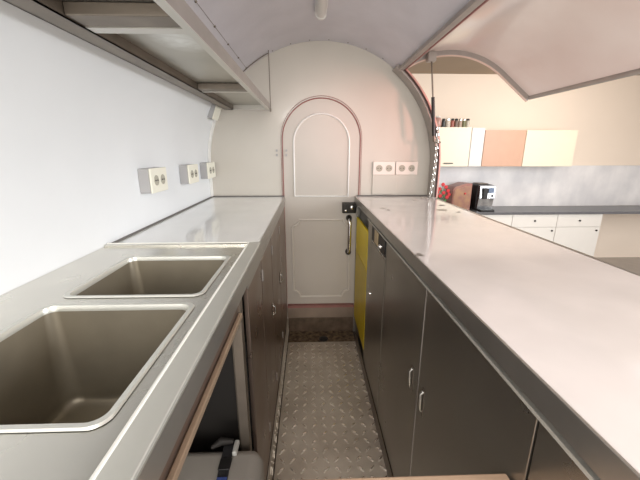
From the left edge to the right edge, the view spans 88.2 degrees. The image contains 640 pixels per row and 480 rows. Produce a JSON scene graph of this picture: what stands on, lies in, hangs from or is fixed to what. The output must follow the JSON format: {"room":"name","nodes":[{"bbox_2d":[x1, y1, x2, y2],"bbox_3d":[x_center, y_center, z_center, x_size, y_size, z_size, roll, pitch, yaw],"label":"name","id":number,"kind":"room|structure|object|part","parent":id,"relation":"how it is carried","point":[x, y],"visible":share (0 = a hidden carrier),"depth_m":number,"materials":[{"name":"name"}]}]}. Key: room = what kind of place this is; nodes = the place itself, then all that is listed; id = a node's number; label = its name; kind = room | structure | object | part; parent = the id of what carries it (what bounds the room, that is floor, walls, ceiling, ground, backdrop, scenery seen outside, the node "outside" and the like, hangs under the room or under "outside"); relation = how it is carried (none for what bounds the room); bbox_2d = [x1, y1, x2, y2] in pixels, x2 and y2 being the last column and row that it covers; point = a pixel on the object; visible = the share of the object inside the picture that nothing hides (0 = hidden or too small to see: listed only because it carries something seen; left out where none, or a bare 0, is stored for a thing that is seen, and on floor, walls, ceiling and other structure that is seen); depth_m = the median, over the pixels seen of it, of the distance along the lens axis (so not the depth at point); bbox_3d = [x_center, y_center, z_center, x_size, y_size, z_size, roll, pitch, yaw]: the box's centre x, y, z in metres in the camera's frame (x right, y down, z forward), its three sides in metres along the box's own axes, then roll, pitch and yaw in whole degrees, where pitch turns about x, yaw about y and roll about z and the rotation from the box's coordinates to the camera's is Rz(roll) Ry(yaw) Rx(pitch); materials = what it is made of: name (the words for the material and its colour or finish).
{"room":"food truck interior","nodes":[
{"label":"food truck interior","id":0,"kind":"room"},
{"bbox_2d":[0,0,212,294],"bbox_3d":[-0.653,0.210,1.097,0.215,1.832,2.750,0,15,-2],"label":"wall","id":1,"kind":"structure","parent":0,"point":[79,120],"depth_m":0.96,"materials":[{"name":"white paint"}]},
{"bbox_2d":[3,0,269,109],"bbox_3d":[-0.445,-0.575,1.061,0.306,0.042,2.275,0,15,-2],"label":"wall shelf","id":2,"kind":"object","parent":1,"relation":"attached to","point":[166,39],"visible":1,"depth_m":0.86,"materials":[{"name":"metal"}]},
{"bbox_2d":[137,167,167,193],"bbox_3d":[-0.717,-0.261,1.427,0.055,0.102,0.157,0,15,-2],"label":"electrical outlet","id":3,"kind":"object","parent":1,"relation":"attached to","point":[152,180],"visible":1,"depth_m":1.37,"materials":[{"name":"grey plastic"}]},
{"bbox_2d":[154,175,158,184],"bbox_3d":[-0.691,-0.253,1.397,0.002,0.043,0.043,0,15,-2],"label":"socket","id":4,"kind":"object","parent":3,"relation":"attached to","point":[156,177],"depth_m":1.40,"materials":[{"name":"white plastic"}]},
{"bbox_3d":[-0.697,-0.261,1.427,0.008,0.102,0.157,0,15,-2],"label":"plate","id":5,"kind":"part","parent":3,"relation":"part of","materials":[{"name":"beige plastic"}]},
{"bbox_2d":[161,174,164,183],"bbox_3d":[-0.693,-0.269,1.457,0.002,0.043,0.043,0,15,-2],"label":"socket","id":6,"kind":"object","parent":3,"relation":"attached to","point":[162,175],"depth_m":1.46,"materials":[{"name":"white plastic"}]},
{"bbox_2d":[179,164,198,183],"bbox_3d":[-0.732,-0.372,1.852,0.055,0.102,0.157,0,15,-2],"label":"electrical outlet","id":7,"kind":"object","parent":1,"relation":"attached to","point":[189,174],"visible":1,"depth_m":1.79,"materials":[{"name":"grey plastic"}]},
{"bbox_3d":[-0.711,-0.372,1.853,0.008,0.102,0.157,0,15,-2],"label":"plate","id":8,"kind":"part","parent":7,"relation":"part of","materials":[{"name":"beige plastic"}]},
{"bbox_2d":[200,162,215,178],"bbox_3d":[-0.743,-0.464,2.193,0.055,0.102,0.167,0,15,-2],"label":"box","id":9,"kind":"object","parent":1,"relation":"attached to","point":[207,169],"visible":1,"depth_m":2.12,"materials":[{"name":"grey plastic"}]},
{"bbox_3d":[-0.722,-0.464,2.193,0.008,0.102,0.167,0,15,-2],"label":"plate","id":10,"kind":"part","parent":9,"relation":"part of","materials":[{"name":"beige plastic"}]},
{"bbox_2d":[207,104,221,120],"bbox_3d":[-0.687,-0.825,2.117,0.088,0.104,0.122,0,15,-2],"label":"junction box","id":11,"kind":"object","parent":1,"relation":"attached to","point":[214,112],"visible":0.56,"depth_m":2.07,"materials":[{"name":"grey plastic"}]},
{"bbox_3d":[-0.662,-0.816,2.120,0.039,0.085,0.122,0,15,-2],"label":"plate","id":12,"kind":"part","parent":11,"relation":"part of","materials":[{"name":"beige plastic"}]},
{"bbox_2d":[211,41,429,325],"bbox_3d":[0.014,-0.301,2.432,1.640,2.125,0.050,0,15,-2],"label":"wall","id":13,"kind":"structure","parent":0,"point":[245,143],"depth_m":2.26,"materials":[{"name":"beige paint"}]},
{"bbox_2d":[208,119,215,196],"bbox_3d":[-0.723,-0.591,2.280,0.100,0.586,0.044,0,15,-2],"label":"trim","id":14,"kind":"structure","parent":13,"relation":"attached to","point":[214,121],"depth_m":2.26,"materials":[{"name":"white plastic"}]},
{"bbox_2d":[281,95,361,303],"bbox_3d":[0.011,-0.228,2.397,0.567,1.530,0.106,0,15,-2],"label":"door","id":15,"kind":"structure","parent":13,"relation":"in","point":[322,146],"depth_m":2.40,"materials":[{"name":"beige paint"}]},
{"bbox_3d":[0.008,0.146,2.522,0.444,0.633,0.018,0,15,-2],"label":"moulding","id":16,"kind":"part","parent":15,"relation":"part of","materials":[{"name":"white wood"}]},
{"bbox_3d":[0.010,-0.591,2.324,0.400,0.575,0.012,0,15,-2],"label":"moulding","id":17,"kind":"part","parent":15,"relation":"part of","materials":[{"name":"white wood"}]},
{"bbox_3d":[0.216,-0.026,2.425,0.028,0.264,0.042,0,15,-2],"label":"pull handle","id":18,"kind":"part","parent":15,"relation":"part of","materials":[{"name":"silver metal"}]},
{"bbox_2d":[373,162,394,174],"bbox_3d":[0.456,-0.512,2.355,0.157,0.092,0.016,0,15,-2],"label":"wall socket","id":19,"kind":"object","parent":13,"relation":"attached to","point":[379,168],"visible":1,"depth_m":2.35,"materials":[{"name":"beige plastic"}]},
{"bbox_2d":[376,165,382,171],"bbox_3d":[0.422,-0.510,2.348,0.046,0.046,0.002,0,15,-2],"label":"socket","id":20,"kind":"object","parent":19,"relation":"attached to","point":[379,168],"depth_m":2.35,"materials":[{"name":"white plastic"}]},
{"bbox_2d":[386,165,391,171],"bbox_3d":[0.491,-0.511,2.350,0.046,0.046,0.002,0,15,-2],"label":"socket","id":21,"kind":"object","parent":19,"relation":"attached to","point":[388,167],"depth_m":2.35,"materials":[{"name":"white plastic"}]},
{"bbox_2d":[372,175,396,193],"bbox_3d":[0.466,-0.401,2.390,0.177,0.139,0.008,0,15,-2],"label":"panel","id":22,"kind":"object","parent":13,"relation":"attached to","point":[381,184],"visible":1,"depth_m":2.39,"materials":[{"name":"beige paint"}]},
{"bbox_2d":[395,162,417,174],"bbox_3d":[0.619,-0.513,2.360,0.157,0.092,0.016,0,15,-2],"label":"wall socket","id":23,"kind":"object","parent":13,"relation":"attached to","point":[402,168],"visible":1,"depth_m":2.35,"materials":[{"name":"beige plastic"}]},
{"bbox_2d":[399,165,404,171],"bbox_3d":[0.585,-0.511,2.353,0.046,0.046,0.002,0,15,-2],"label":"socket","id":24,"kind":"object","parent":23,"relation":"attached to","point":[401,167],"depth_m":2.35,"materials":[{"name":"white plastic"}]},
{"bbox_2d":[408,165,414,171],"bbox_3d":[0.654,-0.512,2.355,0.046,0.046,0.002,0,15,-2],"label":"socket","id":25,"kind":"object","parent":23,"relation":"attached to","point":[411,168],"depth_m":2.36,"materials":[{"name":"white plastic"}]},
{"bbox_2d":[185,0,469,71],"bbox_3d":[0.009,-0.811,0.844,1.155,0.312,2.750,0,15,-2],"label":"ceiling","id":26,"kind":"structure","parent":0,"point":[392,31],"depth_m":1.66,"materials":[{"name":"paint"}]},
{"bbox_2d":[243,53,267,71],"bbox_3d":[-0.474,-1.079,2.139,0.295,0.248,0.006,0,15,-2],"label":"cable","id":27,"kind":"object","parent":26,"relation":"attached to","point":[266,53],"visible":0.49,"depth_m":2.12,"materials":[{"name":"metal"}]},
{"bbox_2d":[268,50,270,111],"bbox_3d":[-0.326,-1.033,2.121,0.040,0.390,0.015,0,15,-2],"label":"hanging rod","id":28,"kind":"object","parent":26,"relation":"hanging from","point":[268,50],"visible":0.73,"depth_m":2.12,"materials":[{"name":"metal"}]},
{"bbox_2d":[315,0,327,19],"bbox_3d":[0.021,-1.004,1.170,0.060,0.044,1.080,0,15,-2],"label":"ceiling lamp","id":29,"kind":"object","parent":26,"relation":"attached to","point":[321,6],"visible":1,"depth_m":1.57,"materials":[{"name":"white plastic"}]},
{"bbox_2d":[398,0,488,70],"bbox_3d":[0.564,-0.744,0.829,0.047,0.021,2.650,0,15,-2],"label":"rail","id":30,"kind":"object","parent":26,"relation":"attached to","point":[472,6],"visible":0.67,"depth_m":1.40,"materials":[{"name":"grey metal"}]},
{"bbox_2d":[409,0,639,101],"bbox_3d":[0.982,-0.717,0.854,0.857,0.328,2.558,0,15,-2],"label":"hatch","id":31,"kind":"object","parent":30,"relation":"attached to","point":[539,48],"visible":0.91,"depth_m":1.57,"materials":[{"name":"grey metal"}]},
{"bbox_2d":[431,62,440,142],"bbox_3d":[0.744,-0.870,2.095,0.150,0.492,0.035,-9,18,-30],"label":"gas strut","id":32,"kind":"object","parent":31,"relation":"attached to","point":[432,97],"visible":1,"depth_m":2.08,"materials":[{"name":"metal"}]},
{"bbox_3d":[0.692,-0.992,2.035,0.038,0.226,0.010,0,15,-2],"label":"rod","id":33,"kind":"part","parent":32,"relation":"part of","materials":[{"name":"metal"}]},
{"bbox_2d":[429,126,438,197],"bbox_3d":[0.766,-0.516,2.211,0.036,0.477,0.022,-8,17,-28],"label":"chain","id":34,"kind":"object","parent":32,"relation":"hanging from","point":[434,169],"visible":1,"depth_m":2.21,"materials":[{"name":"silver metal"}]},
{"bbox_3d":[0.939,-1.022,2.083,0.799,0.276,0.016,0,15,-2],"label":"edge trim","id":35,"kind":"part","parent":31,"relation":"part of","materials":[{"name":"grey metal"}]},
{"bbox_3d":[0.941,-1.050,2.077,0.857,0.322,0.022,0,15,-2],"label":"frame","id":36,"kind":"part","parent":31,"relation":"part of","materials":[{"name":"grey metal"}]},
{"bbox_2d":[288,330,392,473],"bbox_3d":[0.026,1.109,1.388,1.720,0.046,2.800,0,15,-2],"label":"floor","id":37,"kind":"structure","parent":0,"point":[352,330],"depth_m":1.96,"materials":[{"name":"grey metal"}]},
{"bbox_2d":[159,299,251,479],"bbox_3d":[-0.217,0.735,0.665,0.044,1.045,0.815,0,15,-2],"label":"frame","id":38,"kind":"object","parent":37,"relation":"on","point":[234,335],"visible":0.41,"depth_m":0.71,"materials":[{"name":"brown wood"}]},
{"bbox_3d":[-0.237,0.633,1.044,0.028,1.045,0.030,0,15,-2],"label":"post","id":39,"kind":"part","parent":38,"relation":"part of","materials":[{"name":"metal"}]},
{"bbox_3d":[-0.224,0.642,1.008,0.028,1.045,0.026,0,15,-2],"label":"post","id":40,"kind":"part","parent":38,"relation":"part of","materials":[{"name":"metal"}]},
{"bbox_2d":[177,451,263,479],"bbox_3d":[-0.319,0.897,0.888,0.322,0.613,0.308,0,15,-2],"label":"canister","id":41,"kind":"object","parent":37,"relation":"on","point":[247,465],"visible":0.53,"depth_m":0.91,"materials":[{"name":"grey plastic"}]},
{"bbox_2d":[211,437,239,479],"bbox_3d":[-0.272,0.647,0.853,0.081,0.084,0.267,0,15,-2],"label":"strap","id":42,"kind":"object","parent":41,"relation":"on","point":[230,449],"visible":0.98,"depth_m":0.93,"materials":[{"name":"black fabric"}]},
{"bbox_2d":[189,202,286,479],"bbox_3d":[-0.480,0.425,1.801,0.526,1.052,1.485,0,15,-2],"label":"base cabinet","id":43,"kind":"object","parent":37,"relation":"on","point":[264,299],"visible":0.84,"depth_m":1.20,"materials":[{"name":"black metal"}]},
{"bbox_2d":[112,196,284,249],"bbox_3d":[-0.493,-0.135,1.767,0.521,0.038,1.277,0,15,-2],"label":"countertop","id":44,"kind":"structure","parent":43,"relation":"on","point":[215,218],"depth_m":1.51,"materials":[{"name":"metal"}]},
{"bbox_2d":[0,242,260,479],"bbox_3d":[-0.453,0.260,0.660,0.525,0.237,1.068,0,15,-2],"label":"double sink","id":45,"kind":"object","parent":44,"relation":"in","point":[106,355],"visible":1,"depth_m":0.69,"materials":[{"name":"metal"}]},
{"bbox_2d":[0,302,194,432],"bbox_3d":[-0.413,0.288,0.569,0.315,0.232,0.335,0,15,-2],"label":"basin","id":46,"kind":"object","parent":45,"relation":"in","point":[66,367],"depth_m":0.69,"materials":[{"name":"silver metal"}]},
{"bbox_2d":[63,255,230,297],"bbox_3d":[-0.424,0.198,0.903,0.315,0.232,0.297,0,15,-2],"label":"basin","id":47,"kind":"object","parent":45,"relation":"in","point":[135,276],"depth_m":1.01,"materials":[{"name":"silver metal"}]},
{"bbox_3d":[-0.222,0.525,1.204,0.014,0.910,0.265,0,15,-2],"label":"panel","id":48,"kind":"part","parent":43,"relation":"part of","materials":[{"name":"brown metal"}]},
{"bbox_3d":[-0.241,-0.065,1.676,0.016,0.033,1.485,0,15,-2],"label":"rail","id":49,"kind":"part","parent":43,"relation":"part of","materials":[{"name":"metal"}]},
{"bbox_3d":[-0.232,0.458,1.500,0.015,0.875,0.322,0,15,-2],"label":"door","id":50,"kind":"part","parent":43,"relation":"part of","materials":[{"name":"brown metal"}]},
{"bbox_3d":[-0.220,0.336,1.586,0.018,0.075,0.018,0,15,-2],"label":"handle","id":51,"kind":"part","parent":43,"relation":"part of","materials":[{"name":"silver metal"}]},
{"bbox_3d":[-0.244,0.361,1.857,0.015,0.875,0.398,0,15,-2],"label":"door","id":52,"kind":"part","parent":43,"relation":"part of","materials":[{"name":"brown metal"}]},
{"bbox_2d":[267,319,288,479],"bbox_3d":[-0.228,0.871,1.927,0.012,0.125,1.460,0,15,-2],"label":"kick plate","id":53,"kind":"object","parent":43,"relation":"attached to","point":[277,413],"visible":1,"depth_m":1.71,"materials":[{"name":"grey metal"}]},
{"bbox_3d":[-0.258,0.247,2.279,0.015,0.875,0.457,0,15,-2],"label":"door","id":54,"kind":"part","parent":43,"relation":"part of","materials":[{"name":"brown metal"}]},
{"bbox_2d":[272,345,287,479],"bbox_3d":[-0.221,0.948,1.870,0.006,0.006,1.310,0,15,-2],"label":"trim strip","id":55,"kind":"object","parent":37,"relation":"on","point":[287,345],"depth_m":1.78,"materials":[{"name":"grey metal"}]},
{"bbox_2d":[287,303,353,330],"bbox_3d":[0.011,0.617,2.662,0.536,0.232,0.084,0,15,-2],"label":"step","id":56,"kind":"structure","parent":37,"relation":"on","point":[319,316],"depth_m":2.63,"materials":[{"name":"stone"}]},
{"bbox_3d":[0.010,0.566,2.651,0.536,0.087,0.078,0,15,-2],"label":"sill","id":57,"kind":"part","parent":56,"relation":"part of","materials":[{"name":"metal"}]},
{"bbox_2d":[289,330,354,341],"bbox_3d":[0.012,0.751,2.599,0.508,0.011,0.172,0,15,-2],"label":"floor strip","id":58,"kind":"object","parent":37,"relation":"on","point":[340,335],"visible":1,"depth_m":2.59,"materials":[{"name":"black plastic"}]},
{"bbox_2d":[274,341,387,479],"bbox_3d":[0.048,1.026,1.587,0.512,0.010,1.925,0,15,-2],"label":"floor plate","id":59,"kind":"object","parent":37,"relation":"on","point":[327,428],"visible":0.99,"depth_m":1.79,"materials":[{"name":"grey metal"}]},
{"bbox_2d":[353,206,360,330],"bbox_3d":[0.282,0.242,2.538,0.032,1.020,0.018,0,15,-2],"label":"post","id":60,"kind":"object","parent":37,"relation":"on","point":[358,210],"visible":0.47,"depth_m":2.48,"materials":[{"name":"metal"}]},
{"bbox_2d":[354,217,600,479],"bbox_3d":[0.555,0.555,1.352,0.535,1.033,2.485,0,15,-2],"label":"base cabinet","id":61,"kind":"object","parent":37,"relation":"on","point":[443,403],"depth_m":0.92,"materials":[{"name":"silver metal"}]},
{"bbox_3d":[0.286,0.346,2.309,0.020,0.940,0.482,0,15,-2],"label":"yellow panel","id":62,"kind":"part","parent":61,"relation":"part of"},
{"bbox_2d":[355,333,392,476],"bbox_3d":[0.301,0.990,1.583,0.004,0.075,1.920,0,15,-2],"label":"kick plate","id":63,"kind":"object","parent":61,"relation":"attached to","point":[382,444],"visible":1,"depth_m":1.75,"materials":[{"name":"metal"}]},
{"bbox_3d":[0.301,0.459,1.788,0.015,0.837,0.337,0,15,-2],"label":"door","id":64,"kind":"part","parent":61,"relation":"part of","materials":[{"name":"metal"}]},
{"bbox_3d":[0.289,-0.011,1.694,0.003,0.070,0.087,0,15,-2],"label":"plate","id":65,"kind":"part","parent":61,"relation":"part of","materials":[{"name":"beige"}]},
{"bbox_3d":[0.298,-0.002,1.662,0.014,0.079,0.320,0,15,-2],"label":"control panel","id":66,"kind":"part","parent":61,"relation":"part of","materials":[{"name":"black plastic"}]},
{"bbox_3d":[0.315,0.527,1.341,0.015,0.938,0.496,0,15,-2],"label":"door","id":67,"kind":"part","parent":61,"relation":"part of","materials":[{"name":"metal"}]},
{"bbox_2d":[306,473,509,479],"bbox_3d":[0.072,0.455,0.500,0.520,0.048,0.163,0,15,-2],"label":"board","id":68,"kind":"object","parent":61,"relation":"attached to","point":[502,476],"visible":1,"depth_m":0.57,"materials":[{"name":"brown wood"}]},
{"bbox_3d":[0.313,0.470,1.124,0.004,0.093,0.022,0,15,-2],"label":"handle","id":69,"kind":"part","parent":61,"relation":"part of","materials":[{"name":"metal"}]},
{"bbox_3d":[0.317,0.499,1.018,0.004,0.093,0.022,0,15,-2],"label":"handle","id":70,"kind":"part","parent":61,"relation":"part of","materials":[{"name":"metal"}]},
{"bbox_3d":[0.331,0.656,0.861,0.015,0.938,0.488,0,15,-2],"label":"door","id":71,"kind":"part","parent":61,"relation":"part of","materials":[{"name":"metal"}]},
{"bbox_2d":[355,195,639,479],"bbox_3d":[0.564,0.021,1.214,0.558,0.053,2.496,0,15,-2],"label":"countertop","id":72,"kind":"structure","parent":61,"relation":"on","point":[563,322],"depth_m":0.68,"materials":[{"name":"metal"}]},
{"bbox_2d":[392,64,440,197],"bbox_3d":[0.648,-0.716,2.243,0.337,0.844,0.136,0,15,-2],"label":"rim","id":73,"kind":"object","parent":72,"relation":"on","point":[409,80],"visible":0.82,"depth_m":2.21,"materials":[{"name":"grey metal"}]},
{"bbox_3d":[0.345,0.767,0.452,0.015,0.938,0.350,0,15,-2],"label":"door","id":74,"kind":"part","parent":61,"relation":"part of","materials":[{"name":"metal"}]},
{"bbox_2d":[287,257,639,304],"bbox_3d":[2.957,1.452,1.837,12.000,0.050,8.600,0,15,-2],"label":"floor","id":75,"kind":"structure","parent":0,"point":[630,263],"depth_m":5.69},
{"bbox_2d":[483,215,512,225],"bbox_3d":[2.630,-0.026,5.483,0.718,0.905,0.570,0,15,-2],"label":"base unit","id":76,"kind":"object","parent":75,"relation":"on","point":[506,219],"visible":0.12,"depth_m":5.13,"materials":[{"name":"wood"}]},
{"bbox_2d":[511,214,557,240],"bbox_3d":[3.349,-0.032,5.505,0.718,0.905,0.570,0,15,-2],"label":"base unit","id":77,"kind":"object","parent":75,"relation":"on","point":[543,226],"visible":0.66,"depth_m":5.17,"materials":[{"name":"wood"}]},
{"bbox_3d":[3.358,-0.302,5.170,0.712,0.200,0.019,0,15,-2],"label":"drawer","id":78,"kind":"part","parent":77,"relation":"part of","materials":[{"name":"white wood"}]},
{"bbox_3d":[3.358,0.102,5.279,0.712,0.625,0.019,0,15,-2],"label":"door","id":79,"kind":"part","parent":77,"relation":"part of","materials":[{"name":"white wood"}]},
{"bbox_2d":[553,214,602,255],"bbox_3d":[4.069,-0.038,5.527,0.718,0.905,0.570,0,15,-2],"label":"base unit","id":80,"kind":"object","parent":75,"relation":"on","point":[579,232],"visible":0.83,"depth_m":5.23,"materials":[{"name":"wood"}]},
{"bbox_3d":[4.077,0.095,5.301,0.712,0.625,0.019,0,15,-2],"label":"door","id":81,"kind":"part","parent":80,"relation":"part of","materials":[{"name":"white wood"}]},
{"bbox_3d":[4.077,-0.308,5.192,0.712,0.200,0.019,0,15,-2],"label":"drawer","id":82,"kind":"part","parent":80,"relation":"part of","materials":[{"name":"white wood"}]},
{"bbox_3d":[1.191,-0.014,5.438,0.718,0.905,0.570,0,15,-2],"label":"base unit","id":83,"kind":"object","parent":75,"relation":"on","visible":0},
{"bbox_2d":[469,206,639,214],"bbox_3d":[3.581,-0.487,5.379,5.500,0.040,0.564,0,15,-2],"label":"countertop","id":84,"kind":"structure","parent":83,"relation":"on","point":[499,210],"depth_m":5.23,"materials":[{"name":"grey stone"}]},
{"bbox_2d":[437,183,450,201],"bbox_3d":[1.952,-0.700,5.265,0.253,0.431,0.100,0,15,-2],"label":"flowers","id":85,"kind":"object","parent":84,"relation":"on","point":[447,196],"visible":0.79,"depth_m":5.22,"materials":[{"name":"red plant"}]},
{"bbox_2d":[445,182,471,209],"bbox_3d":[2.225,-0.709,5.318,0.300,0.420,0.310,0,15,-2],"label":"bin","id":86,"kind":"object","parent":84,"relation":"on","point":[460,196],"visible":0.9,"depth_m":5.20,"materials":[{"name":"brown wood"}]},
{"bbox_3d":[2.230,-0.665,5.197,0.270,0.357,0.008,0,15,-2],"label":"door","id":87,"kind":"part","parent":86,"relation":"part of","materials":[{"name":"orange wood"}]},
{"bbox_2d":[470,182,495,211],"bbox_3d":[2.589,-0.696,5.277,0.255,0.415,0.460,0,15,-2],"label":"coffee machine","id":88,"kind":"object","parent":84,"relation":"on","point":[482,194],"visible":0.96,"depth_m":5.17,"materials":[{"name":"black plastic"}]},
{"bbox_3d":[2.551,-0.722,5.116,0.070,0.170,0.075,0,15,-2],"label":"spout","id":89,"kind":"part","parent":88,"relation":"part of","materials":[{"name":"black plastic"}]},
{"bbox_3d":[2.596,-0.666,5.168,0.237,0.375,0.095,0,15,-2],"label":"panel","id":90,"kind":"part","parent":88,"relation":"part of","materials":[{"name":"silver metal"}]},
{"bbox_2d":[477,209,494,211],"bbox_3d":[2.595,-0.466,5.163,0.215,0.030,0.120,0,15,-2],"label":"drip tray","id":91,"kind":"object","parent":88,"relation":"on","point":[481,210],"depth_m":5.11,"materials":[{"name":"silver plastic"}]},
{"bbox_2d":[408,57,639,74],"bbox_3d":[3.118,-2.235,3.698,11.500,0.100,3.100,0,15,-2],"label":"ceiling","id":92,"kind":"structure","parent":0,"point":[442,65],"depth_m":4.69,"materials":[{"name":"beige paint"}]},
{"bbox_2d":[412,74,639,257],"bbox_3d":[3.070,-1.129,5.549,11.500,3.000,0.100,0,15,-2],"label":"wall","id":93,"kind":"structure","parent":0,"point":[605,116],"depth_m":5.28,"materials":[{"name":"paint"}]},
{"bbox_2d":[438,127,471,166],"bbox_3d":[1.865,-1.455,5.177,0.835,0.580,0.369,0,15,-2],"label":"upper cabinet","id":94,"kind":"object","parent":93,"relation":"attached to","point":[455,141],"visible":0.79,"depth_m":5.02,"materials":[{"name":"wood"}]},
{"bbox_2d":[435,116,441,126],"bbox_3d":[1.785,-1.795,5.005,0.116,0.165,0.114,0,15,-2],"label":"glass jar","id":95,"kind":"object","parent":94,"relation":"on","point":[438,118],"visible":0.72,"depth_m":4.96,"materials":[{"name":"pink glass"}]},
{"bbox_2d":[445,119,450,126],"bbox_3d":[1.945,-1.777,5.016,0.072,0.126,0.072,0,15,-2],"label":"spice jar","id":96,"kind":"object","parent":94,"relation":"on","point":[447,124],"visible":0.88,"depth_m":4.99,"materials":[{"name":"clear glass"}]},
{"bbox_2d":[454,119,457,126],"bbox_3d":[2.072,-1.778,5.019,0.056,0.126,0.056,0,15,-2],"label":"spice jar","id":97,"kind":"object","parent":94,"relation":"on","point":[456,120],"visible":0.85,"depth_m":5.00,"materials":[{"name":"glass"}]},
{"bbox_2d":[458,119,461,126],"bbox_3d":[2.132,-1.779,5.021,0.056,0.126,0.056,0,15,-2],"label":"spice jar","id":98,"kind":"object","parent":94,"relation":"on","point":[460,120],"visible":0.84,"depth_m":5.00,"materials":[{"name":"clear glass"}]},
{"bbox_2d":[462,119,465,126],"bbox_3d":[2.190,-1.779,5.023,0.056,0.126,0.056,0,15,-2],"label":"spice jar","id":99,"kind":"object","parent":94,"relation":"on","point":[463,120],"visible":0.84,"depth_m":5.00,"materials":[{"name":"green glass"}]},
{"bbox_2d":[467,128,484,166],"bbox_3d":[2.387,-1.459,5.204,0.200,0.573,0.349,0,15,-2],"label":"upper cabinet","id":100,"kind":"object","parent":93,"relation":"attached to","point":[477,135],"visible":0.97,"depth_m":5.04,"materials":[{"name":"white wood"}]},
{"bbox_2d":[480,130,526,166],"bbox_3d":[2.810,-1.446,5.221,0.635,0.540,0.349,0,15,-2],"label":"upper cabinet","id":101,"kind":"object","parent":93,"relation":"attached to","point":[500,147],"visible":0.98,"depth_m":5.05,"materials":[{"name":"orange laminate"}]},
{"bbox_2d":[438,165,639,205],"bbox_3d":[4.821,-0.920,5.603,8.000,0.674,0.015,0,15,-2],"label":"backsplash","id":102,"kind":"structure","parent":93,"relation":"attached to","point":[597,185],"depth_m":5.56,"materials":[{"name":"stone"}]},
{"bbox_2d":[521,130,577,165],"bbox_3d":[3.529,-1.452,5.244,0.795,0.540,0.349,0,15,-2],"label":"upper cabinet","id":103,"kind":"object","parent":93,"relation":"attached to","point":[541,147],"visible":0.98,"depth_m":5.07,"materials":[{"name":"wood"}]}
]}

